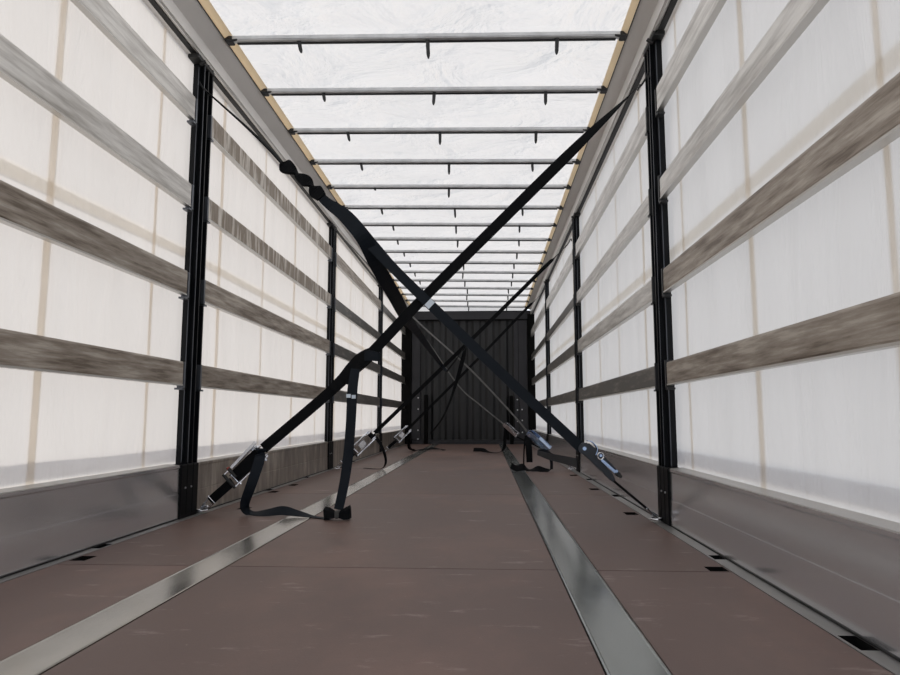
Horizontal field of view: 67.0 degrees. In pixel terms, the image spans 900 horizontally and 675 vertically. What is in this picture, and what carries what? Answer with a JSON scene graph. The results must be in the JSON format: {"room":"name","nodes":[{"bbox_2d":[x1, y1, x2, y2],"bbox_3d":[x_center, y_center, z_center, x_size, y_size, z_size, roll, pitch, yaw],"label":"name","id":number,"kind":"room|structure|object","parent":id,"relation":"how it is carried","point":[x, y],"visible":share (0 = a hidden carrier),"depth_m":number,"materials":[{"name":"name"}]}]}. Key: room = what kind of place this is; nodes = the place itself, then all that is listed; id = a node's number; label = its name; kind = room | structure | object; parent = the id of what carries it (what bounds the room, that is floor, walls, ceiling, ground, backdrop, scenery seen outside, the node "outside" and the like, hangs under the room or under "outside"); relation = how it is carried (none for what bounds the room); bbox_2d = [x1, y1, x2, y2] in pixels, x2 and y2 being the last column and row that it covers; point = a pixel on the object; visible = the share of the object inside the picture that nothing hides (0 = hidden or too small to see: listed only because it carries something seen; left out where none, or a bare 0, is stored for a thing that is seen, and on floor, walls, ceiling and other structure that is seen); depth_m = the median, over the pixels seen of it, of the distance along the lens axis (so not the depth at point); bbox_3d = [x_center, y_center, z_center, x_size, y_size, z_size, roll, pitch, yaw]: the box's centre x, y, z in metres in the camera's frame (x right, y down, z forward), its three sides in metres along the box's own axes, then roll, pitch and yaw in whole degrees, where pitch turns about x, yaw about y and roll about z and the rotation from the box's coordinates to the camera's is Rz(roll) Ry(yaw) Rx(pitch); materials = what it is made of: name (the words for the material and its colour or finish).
{"room":"cargo space","nodes":[
{"label":"cargo space","id":0,"kind":"room"},
{"bbox_2d":[0,0,401,488],"bbox_3d":[-1.384,-0.034,6.908,0.016,2.730,14.550,0,-7,3],"label":"wall","id":1,"kind":"structure","parent":0,"point":[54,426],"depth_m":3.35,"materials":[{"name":"white fabric"}]},
{"bbox_2d":[143,0,410,306],"bbox_3d":[-1.289,-1.415,7.064,0.225,0.230,14.550,0,-7,3],"label":"roof rail","id":2,"kind":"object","parent":1,"relation":"attached to","point":[197,27],"depth_m":4.61,"materials":[{"name":"metal"}]},
{"bbox_2d":[379,284,540,452],"bbox_3d":[0.159,0.461,10.610,2.559,2.642,0.344,0,-7,3],"label":"strap","id":3,"kind":"object","parent":1,"relation":"attached to","point":[507,426],"visible":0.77,"depth_m":10.39,"materials":[{"name":"grey fabric"}]},
{"bbox_2d":[209,0,631,310],"bbox_3d":[-0.003,-1.447,7.050,2.475,0.172,14.650,0,-7,3],"label":"ceiling","id":4,"kind":"structure","parent":0,"point":[576,63],"depth_m":5.00,"materials":[{"name":"white fabric"}]},
{"bbox_2d":[225,31,627,58],"bbox_3d":[-0.160,-1.768,4.091,2.425,0.151,0.083,0,-7,3],"label":"bow","id":5,"kind":"object","parent":4,"relation":"attached to","point":[427,38],"visible":1,"depth_m":4.09,"materials":[{"name":"grey metal"}]},
{"bbox_2d":[261,86,607,104],"bbox_3d":[-0.125,-1.691,4.751,2.425,0.151,0.076,0,-7,3],"label":"bow","id":6,"kind":"object","parent":4,"relation":"attached to","point":[545,90],"visible":1,"depth_m":4.75,"materials":[{"name":"grey metal"}]},
{"bbox_2d":[288,127,589,144],"bbox_3d":[-0.090,-1.613,5.415,2.425,0.150,0.079,0,-7,3],"label":"bow","id":7,"kind":"object","parent":4,"relation":"attached to","point":[432,130],"visible":0.84,"depth_m":5.41,"materials":[{"name":"grey metal"}]},
{"bbox_2d":[310,159,579,173],"bbox_3d":[-0.055,-1.536,6.076,2.425,0.151,0.076,0,-7,3],"label":"bow","id":8,"kind":"object","parent":4,"relation":"attached to","point":[361,162],"visible":1,"depth_m":6.08,"materials":[{"name":"grey metal"}]},
{"bbox_2d":[327,184,570,197],"bbox_3d":[-0.019,-1.459,6.739,2.425,0.150,0.076,0,-7,3],"label":"bow","id":9,"kind":"object","parent":4,"relation":"attached to","point":[389,186],"visible":0.88,"depth_m":6.74,"materials":[{"name":"grey metal"}]},
{"bbox_2d":[343,205,563,217],"bbox_3d":[0.016,-1.381,7.401,2.425,0.151,0.076,0,-7,3],"label":"bow","id":10,"kind":"object","parent":4,"relation":"attached to","point":[381,207],"visible":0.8,"depth_m":7.40,"materials":[{"name":"grey metal"}]},
{"bbox_2d":[361,222,556,233],"bbox_3d":[0.051,-1.304,8.064,2.425,0.151,0.076,0,-7,3],"label":"bow","id":11,"kind":"object","parent":4,"relation":"attached to","point":[455,225],"visible":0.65,"depth_m":8.06,"materials":[{"name":"grey metal"}]},
{"bbox_2d":[374,237,550,247],"bbox_3d":[0.086,-1.226,8.726,2.425,0.151,0.076,0,-7,3],"label":"bow","id":12,"kind":"object","parent":4,"relation":"attached to","point":[397,239],"visible":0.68,"depth_m":8.73,"materials":[{"name":"grey metal"}]},
{"bbox_2d":[388,270,537,278],"bbox_3d":[0.191,-0.994,10.714,2.425,0.151,0.076,0,-7,3],"label":"bow","id":13,"kind":"object","parent":4,"relation":"attached to","point":[405,271],"visible":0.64,"depth_m":10.70,"materials":[{"name":"grey metal"}]},
{"bbox_2d":[393,279,535,286],"bbox_3d":[0.226,-0.917,11.377,2.425,0.151,0.076,0,-7,3],"label":"bow","id":14,"kind":"object","parent":4,"relation":"attached to","point":[418,280],"visible":0.69,"depth_m":11.37,"materials":[{"name":"grey metal"}]},
{"bbox_2d":[397,286,532,293],"bbox_3d":[0.261,-0.839,12.039,2.425,0.151,0.076,0,-7,3],"label":"bow","id":15,"kind":"object","parent":4,"relation":"attached to","point":[398,287],"visible":0.8,"depth_m":12.02,"materials":[{"name":"grey metal"}]},
{"bbox_2d":[385,250,546,258],"bbox_3d":[0.121,-1.149,9.389,2.425,0.151,0.076,0,-7,3],"label":"bow","id":16,"kind":"object","parent":4,"relation":"attached to","point":[516,252],"visible":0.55,"depth_m":9.38,"materials":[{"name":"grey metal"}]},
{"bbox_2d":[401,293,530,300],"bbox_3d":[0.297,-0.762,12.704,2.425,0.151,0.080,0,-7,3],"label":"bow","id":17,"kind":"object","parent":4,"relation":"attached to","point":[436,294],"visible":0.84,"depth_m":12.69,"materials":[{"name":"grey metal"}]},
{"bbox_2d":[406,299,528,306],"bbox_3d":[0.332,-0.684,13.366,2.425,0.151,0.080,0,-7,3],"label":"bow","id":18,"kind":"object","parent":4,"relation":"attached to","point":[467,301],"visible":0.77,"depth_m":13.36,"materials":[{"name":"grey metal"}]},
{"bbox_2d":[394,261,542,269],"bbox_3d":[0.156,-1.071,10.051,2.425,0.152,0.076,0,-7,3],"label":"bow","id":19,"kind":"object","parent":4,"relation":"attached to","point":[396,262],"visible":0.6,"depth_m":10.04,"materials":[{"name":"grey metal"}]},
{"bbox_2d":[423,305,525,311],"bbox_3d":[0.367,-0.607,14.027,2.425,0.151,0.076,0,-7,3],"label":"bow","id":20,"kind":"object","parent":4,"relation":"attached to","point":[438,305],"visible":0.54,"depth_m":14.01,"materials":[{"name":"grey metal"}]},
{"bbox_2d":[0,444,893,674],"bbox_3d":[-0.005,1.420,6.725,2.790,0.160,14.670,0,-7,3],"label":"floor","id":21,"kind":"structure","parent":0,"point":[441,564],"depth_m":2.12,"materials":[{"name":"brown wood"}]},
{"bbox_2d":[0,444,405,583],"bbox_3d":[-1.302,1.356,6.706,0.083,0.042,14.480,0,-7,3],"label":"trim","id":22,"kind":"structure","parent":21,"relation":"attached to","point":[67,558],"depth_m":3.11,"materials":[{"name":"metal"}]},
{"bbox_2d":[0,464,179,578],"bbox_3d":[-1.604,0.591,1.609,0.070,0.293,4.148,0,-7,3],"label":"board","id":23,"kind":"object","parent":22,"relation":"on","point":[46,522],"visible":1,"depth_m":2.77,"materials":[{"name":"metal"}]},
{"bbox_2d":[173,53,214,518],"bbox_3d":[-1.477,-0.331,3.918,0.106,2.664,0.292,0,-7,3],"label":"post","id":24,"kind":"object","parent":22,"relation":"on","point":[201,139],"visible":0.95,"depth_m":3.92,"materials":[{"name":"black metal"}]},
{"bbox_2d":[0,328,183,385],"bbox_3d":[-1.588,-0.041,1.682,0.031,0.132,4.136,0,-7,3],"label":"plank","id":25,"kind":"object","parent":24,"relation":"attached to","point":[18,350],"visible":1,"depth_m":2.79,"materials":[{"name":"grey wood"}]},
{"bbox_2d":[0,180,187,294],"bbox_3d":[-1.588,-0.543,1.741,0.031,0.137,4.136,0,-7,3],"label":"plank","id":26,"kind":"object","parent":24,"relation":"attached to","point":[20,210],"visible":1,"depth_m":2.81,"materials":[{"name":"grey wood"}]},
{"bbox_2d":[0,34,191,206],"bbox_3d":[-1.588,-1.044,1.799,0.031,0.132,4.136,0,-7,3],"label":"plank","id":27,"kind":"object","parent":24,"relation":"attached to","point":[17,68],"visible":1,"depth_m":2.83,"materials":[{"name":"weathered grey wood"}]},
{"bbox_2d":[70,0,195,119],"bbox_3d":[-1.588,-1.556,1.859,0.031,0.137,4.136,0,-7,3],"label":"plank","id":28,"kind":"object","parent":24,"relation":"attached to","point":[101,13],"visible":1,"depth_m":3.27,"materials":[{"name":"weathered grey wood"}]},
{"bbox_2d":[201,365,328,400],"bbox_3d":[-1.381,0.414,5.580,0.031,0.132,3.236,0,-7,3],"label":"plank","id":29,"kind":"object","parent":24,"relation":"attached to","point":[212,377],"visible":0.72,"depth_m":4.86,"materials":[{"name":"grey wood"}]},
{"bbox_2d":[205,280,329,352],"bbox_3d":[-1.381,-0.088,5.639,0.031,0.137,3.236,0,-7,3],"label":"plank","id":30,"kind":"object","parent":24,"relation":"attached to","point":[216,297],"visible":1,"depth_m":4.98,"materials":[{"name":"grey wood"}]},
{"bbox_2d":[208,199,330,305],"bbox_3d":[-1.381,-0.589,5.697,0.031,0.132,3.236,0,-7,3],"label":"plank","id":31,"kind":"object","parent":24,"relation":"attached to","point":[219,218],"visible":1,"depth_m":5.06,"materials":[{"name":"grey wood"}]},
{"bbox_2d":[212,117,331,258],"bbox_3d":[-1.381,-1.101,5.757,0.031,0.137,3.236,0,-7,3],"label":"plank","id":32,"kind":"object","parent":24,"relation":"attached to","point":[223,141],"visible":0.98,"depth_m":5.12,"materials":[{"name":"grey wood"}]},
{"bbox_2d":[199,80,658,518],"bbox_3d":[-0.121,-0.095,5.428,2.608,2.533,3.456,0,-7,3],"label":"strap","id":33,"kind":"object","parent":24,"relation":"attached to","point":[378,260],"visible":0.99,"depth_m":3.83,"materials":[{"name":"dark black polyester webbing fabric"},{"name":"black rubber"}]},
{"bbox_2d":[197,441,327,512],"bbox_3d":[-1.397,1.047,5.507,0.070,0.293,3.248,0,-7,3],"label":"board","id":34,"kind":"object","parent":22,"relation":"on","point":[283,465],"visible":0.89,"depth_m":5.24,"materials":[{"name":"metal"}]},
{"bbox_2d":[324,223,336,469],"bbox_3d":[-1.294,0.073,7.370,0.106,2.664,0.292,0,-7,3],"label":"post","id":35,"kind":"object","parent":22,"relation":"on","point":[332,263],"visible":0.81,"depth_m":7.37,"materials":[{"name":"black metal"}]},
{"bbox_2d":[334,390,379,405],"bbox_3d":[-1.198,0.818,9.032,0.031,0.132,3.236,0,-7,3],"label":"plank","id":36,"kind":"object","parent":35,"relation":"attached to","point":[340,396],"visible":0.82,"depth_m":9.08,"materials":[{"name":"grey wood"}]},
{"bbox_2d":[335,343,379,373],"bbox_3d":[-1.198,0.316,9.090,0.031,0.137,3.236,0,-7,3],"label":"plank","id":37,"kind":"object","parent":35,"relation":"attached to","point":[341,352],"visible":0.6,"depth_m":8.24,"materials":[{"name":"grey wood"}]},
{"bbox_2d":[336,299,380,339],"bbox_3d":[-1.198,-0.186,9.149,0.031,0.132,3.236,0,-7,3],"label":"plank","id":38,"kind":"object","parent":35,"relation":"attached to","point":[341,309],"visible":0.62,"depth_m":8.70,"materials":[{"name":"grey wood"}]},
{"bbox_2d":[337,254,380,309],"bbox_3d":[-1.198,-0.698,9.209,0.031,0.137,3.236,0,-7,3],"label":"plank","id":39,"kind":"object","parent":35,"relation":"attached to","point":[342,266],"visible":0.9,"depth_m":8.84,"materials":[{"name":"grey wood"}]},
{"bbox_2d":[332,225,571,471],"bbox_3d":[-0.021,0.065,7.132,2.549,2.643,0.251,0,-7,3],"label":"strap","id":40,"kind":"object","parent":35,"relation":"attached to","point":[532,435],"visible":0.94,"depth_m":6.99,"materials":[{"name":"grey fabric"}]},
{"bbox_2d":[333,433,379,467],"bbox_3d":[-1.214,1.450,8.959,0.070,0.293,3.248,0,-7,3],"label":"board","id":41,"kind":"object","parent":22,"relation":"on","point":[338,449],"visible":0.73,"depth_m":8.73,"materials":[{"name":"metal"}]},
{"bbox_2d":[377,284,383,451],"bbox_3d":[-1.111,0.476,10.821,0.106,2.664,0.292,0,-7,3],"label":"post","id":42,"kind":"object","parent":22,"relation":"on","point":[380,312],"visible":0.62,"depth_m":10.83,"materials":[{"name":"black metal"}]},
{"bbox_2d":[382,398,404,408],"bbox_3d":[-1.020,1.211,12.399,0.031,0.132,3.066,0,-7,3],"label":"plank","id":43,"kind":"object","parent":42,"relation":"attached to","point":[385,402],"visible":0.8,"depth_m":11.91,"materials":[{"name":"grey wood"}]},
{"bbox_2d":[383,367,404,383],"bbox_3d":[-1.020,0.709,12.458,0.031,0.137,3.066,0,-7,3],"label":"plank","id":44,"kind":"object","parent":42,"relation":"attached to","point":[387,373],"visible":0.9,"depth_m":12.24,"materials":[{"name":"grey wood"}]},
{"bbox_2d":[383,304,404,334],"bbox_3d":[-1.020,-0.304,12.576,0.031,0.137,3.066,0,-7,3],"label":"plank","id":45,"kind":"object","parent":42,"relation":"attached to","point":[387,313],"visible":0.68,"depth_m":11.89,"materials":[{"name":"grey wood"}]},
{"bbox_2d":[385,342,404,358],"bbox_3d":[-1.020,0.208,12.516,0.031,0.132,3.066,0,-7,3],"label":"plank","id":46,"kind":"object","parent":42,"relation":"attached to","point":[390,345],"visible":0.65,"depth_m":12.56,"materials":[{"name":"grey wood"}]},
{"bbox_2d":[382,429,404,449],"bbox_3d":[-1.036,1.843,12.326,0.070,0.293,3.078,0,-7,3],"label":"board","id":47,"kind":"object","parent":22,"relation":"on","point":[387,437],"visible":0.8,"depth_m":11.94,"materials":[{"name":"metal"}]},
{"bbox_2d":[0,444,437,674],"bbox_3d":[-0.675,1.352,6.673,0.138,0.043,14.480,0,-7,3],"label":"trim","id":48,"kind":"structure","parent":21,"relation":"attached to","point":[42,656],"depth_m":2.05,"materials":[{"name":"silver metal"}]},
{"bbox_2d":[499,444,671,674],"bbox_3d":[0.679,1.344,6.602,0.138,0.043,14.480,0,-7,3],"label":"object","id":49,"kind":"structure","parent":21,"relation":"attached to","point":[620,648],"depth_m":2.02,"materials":[{"name":"silver metal"}]},
{"bbox_2d":[650,517,662,520],"bbox_3d":[1.081,0.950,3.562,0.068,0.010,0.080,0,-7,3],"label":"ring","id":50,"kind":"object","parent":21,"relation":"attached to","point":[651,518],"visible":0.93,"depth_m":3.54,"materials":[{"name":"metal"}]},
{"bbox_2d":[532,445,899,674],"bbox_3d":[1.275,1.341,6.571,0.096,0.042,14.480,0,-7,3],"label":"trim","id":51,"kind":"structure","parent":21,"relation":"attached to","point":[890,664],"depth_m":2.05,"materials":[{"name":"metal"}]},
{"bbox_2d":[532,430,546,448],"bbox_3d":[1.601,1.810,12.044,0.070,0.293,3.368,0,-7,3],"label":"board","id":52,"kind":"object","parent":51,"relation":"on","point":[542,434],"visible":0.27,"depth_m":11.59,"materials":[{"name":"metal"}]},
{"bbox_2d":[544,279,551,443],"bbox_3d":[1.495,0.426,10.396,0.106,2.664,0.292,0,-7,3],"label":"post","id":53,"kind":"object","parent":51,"relation":"on","point":[546,282],"visible":0.74,"depth_m":10.39,"materials":[{"name":"black metal"}]},
{"bbox_2d":[385,289,544,451],"bbox_3d":[0.251,0.558,10.883,2.507,2.531,1.019,0,-7,3],"label":"strap","id":54,"kind":"object","parent":53,"relation":"attached to","point":[408,430],"visible":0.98,"depth_m":10.47,"materials":[{"name":"black fabric"}]},
{"bbox_2d":[531,304,544,336],"bbox_3d":[1.586,-0.280,12.289,0.031,0.142,3.356,0,-7,3],"label":"plank","id":55,"kind":"object","parent":53,"relation":"attached to","point":[541,315],"visible":0.9,"depth_m":11.94,"materials":[{"name":"grey wood"}]},
{"bbox_2d":[531,337,545,359],"bbox_3d":[1.586,0.216,12.231,0.031,0.114,3.356,0,-7,3],"label":"plank","id":56,"kind":"object","parent":53,"relation":"attached to","point":[542,344],"visible":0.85,"depth_m":11.97,"materials":[{"name":"grey wood"}]},
{"bbox_2d":[532,367,545,384],"bbox_3d":[1.586,0.711,12.173,0.031,0.127,3.356,0,-7,3],"label":"plank","id":57,"kind":"object","parent":53,"relation":"attached to","point":[541,374],"visible":0.9,"depth_m":11.78,"materials":[{"name":"grey wood"}]},
{"bbox_2d":[539,399,545,406],"bbox_3d":[1.586,1.194,12.117,0.031,0.119,3.356,0,-7,3],"label":"plank","id":58,"kind":"object","parent":53,"relation":"attached to","point":[543,402],"visible":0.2,"depth_m":10.99,"materials":[{"name":"grey wood"}]},
{"bbox_2d":[548,434,575,469],"bbox_3d":[1.417,1.403,8.557,0.070,0.293,3.198,0,-7,3],"label":"board","id":59,"kind":"object","parent":51,"relation":"on","point":[560,446],"visible":0.41,"depth_m":8.52,"materials":[{"name":"metal"}]},
{"bbox_2d":[571,212,583,472],"bbox_3d":[1.315,0.029,6.994,0.106,2.664,0.292,0,-7,3],"label":"post","id":60,"kind":"object","parent":51,"relation":"on","point":[575,218],"visible":0.77,"depth_m":6.98,"materials":[{"name":"black metal"}]},
{"bbox_2d":[336,239,571,469],"bbox_3d":[0.057,0.171,7.201,2.487,2.427,0.305,0,-7,3],"label":"strap","id":61,"kind":"object","parent":60,"relation":"attached to","point":[362,444],"visible":0.92,"depth_m":7.12,"materials":[{"name":"black fabric"}]},
{"bbox_2d":[546,251,572,308],"bbox_3d":[1.401,-0.687,8.803,0.031,0.142,3.186,0,-7,3],"label":"plank","id":62,"kind":"object","parent":60,"relation":"attached to","point":[568,265],"visible":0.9,"depth_m":8.44,"materials":[{"name":"grey wood"}]},
{"bbox_2d":[547,298,573,340],"bbox_3d":[1.401,-0.192,8.745,0.031,0.114,3.186,0,-7,3],"label":"plank","id":63,"kind":"object","parent":60,"relation":"attached to","point":[568,310],"visible":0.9,"depth_m":8.41,"materials":[{"name":"grey wood"}]},
{"bbox_2d":[547,344,574,373],"bbox_3d":[1.401,0.304,8.687,0.031,0.127,3.186,0,-7,3],"label":"plank","id":64,"kind":"object","parent":60,"relation":"attached to","point":[567,355],"visible":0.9,"depth_m":8.35,"materials":[{"name":"grey wood"}]},
{"bbox_2d":[548,390,574,405],"bbox_3d":[1.401,0.786,8.630,0.031,0.119,3.186,0,-7,3],"label":"plank","id":65,"kind":"object","parent":60,"relation":"attached to","point":[568,397],"visible":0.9,"depth_m":8.27,"materials":[{"name":"grey wood"}]},
{"bbox_2d":[580,443,658,514],"bbox_3d":[1.239,1.011,5.200,0.070,0.293,3.108,0,-7,3],"label":"board","id":66,"kind":"object","parent":51,"relation":"on","point":[639,474],"visible":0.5,"depth_m":4.39,"materials":[{"name":"metal"}]},
{"bbox_2d":[643,30,678,525],"bbox_3d":[1.139,-0.358,3.682,0.106,2.664,0.292,0,-7,3],"label":"post","id":67,"kind":"object","parent":51,"relation":"on","point":[655,123],"visible":0.9,"depth_m":3.67,"materials":[{"name":"black metal"}]},
{"bbox_2d":[200,72,649,519],"bbox_3d":[-0.158,-0.255,3.795,2.590,2.482,0.182,-1,-7,7],"label":"strap","id":68,"kind":"object","parent":67,"relation":"attached to","point":[251,465],"visible":1,"depth_m":3.83,"materials":[{"name":"black fabric"}]},
{"bbox_2d":[576,110,646,256],"bbox_3d":[1.223,-1.079,5.445,0.031,0.142,3.096,0,-7,3],"label":"plank","id":69,"kind":"object","parent":67,"relation":"attached to","point":[638,138],"visible":0.9,"depth_m":4.83,"materials":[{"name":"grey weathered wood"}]},
{"bbox_2d":[577,195,649,302],"bbox_3d":[1.223,-0.584,5.387,0.031,0.114,3.096,0,-7,3],"label":"plank","id":70,"kind":"object","parent":67,"relation":"attached to","point":[639,219],"visible":0.9,"depth_m":4.78,"materials":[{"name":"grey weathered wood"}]},
{"bbox_2d":[578,280,651,352],"bbox_3d":[1.223,-0.089,5.329,0.031,0.127,3.096,0,-7,3],"label":"plank","id":71,"kind":"object","parent":67,"relation":"attached to","point":[641,299],"visible":0.9,"depth_m":4.72,"materials":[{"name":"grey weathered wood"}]},
{"bbox_2d":[579,366,654,400],"bbox_3d":[1.223,0.394,5.273,0.031,0.119,3.096,0,-7,3],"label":"plank","id":72,"kind":"object","parent":67,"relation":"attached to","point":[644,379],"visible":0.9,"depth_m":4.64,"materials":[{"name":"grey wood"}]},
{"bbox_2d":[656,0,726,111],"bbox_3d":[1.023,-1.521,1.666,0.031,0.142,4.036,0,-7,3],"label":"plank","id":73,"kind":"object","parent":67,"relation":"attached to","point":[707,11],"visible":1,"depth_m":3.12,"materials":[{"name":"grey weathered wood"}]},
{"bbox_2d":[660,0,828,198],"bbox_3d":[1.023,-1.025,1.608,0.031,0.114,4.036,0,-7,3],"label":"plank","id":74,"kind":"object","parent":67,"relation":"attached to","point":[797,15],"visible":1,"depth_m":2.43,"materials":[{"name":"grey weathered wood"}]},
{"bbox_2d":[663,72,899,292],"bbox_3d":[1.023,-0.530,1.550,0.031,0.127,4.036,0,-7,3],"label":"plank","id":75,"kind":"object","parent":67,"relation":"attached to","point":[874,124],"visible":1,"depth_m":1.98,"materials":[{"name":"brown wood"}]},
{"bbox_2d":[666,292,899,384],"bbox_3d":[1.023,-0.048,1.494,0.031,0.119,4.036,0,-7,3],"label":"plank","id":76,"kind":"object","parent":67,"relation":"attached to","point":[873,325],"visible":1,"depth_m":1.98,"materials":[{"name":"brown wood"}]},
{"bbox_2d":[669,467,899,661],"bbox_3d":[1.038,0.569,1.421,0.070,0.293,4.048,0,-7,3],"label":"board","id":77,"kind":"object","parent":51,"relation":"on","point":[843,565],"visible":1,"depth_m":1.99,"materials":[{"name":"metal"}]},
{"bbox_2d":[401,310,535,443],"bbox_3d":[0.373,0.835,14.033,2.790,2.778,0.210,0,-7,3],"label":"wall","id":78,"kind":"structure","parent":0,"point":[465,421],"depth_m":14.01,"materials":[{"name":"grey metal"}]},
{"bbox_2d":[534,0,899,522],"bbox_3d":[1.368,-0.050,6.764,0.016,2.730,14.550,0,-7,3],"label":"wall","id":79,"kind":"structure","parent":0,"point":[827,431],"depth_m":2.46,"materials":[{"name":"white fabric"}]},
{"bbox_2d":[525,0,680,314],"bbox_3d":[1.276,-1.422,6.929,0.218,0.247,14.550,0,-7,3],"label":"roof rail","id":80,"kind":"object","parent":79,"relation":"attached to","point":[625,72],"depth_m":4.90,"materials":[{"name":"metal"}]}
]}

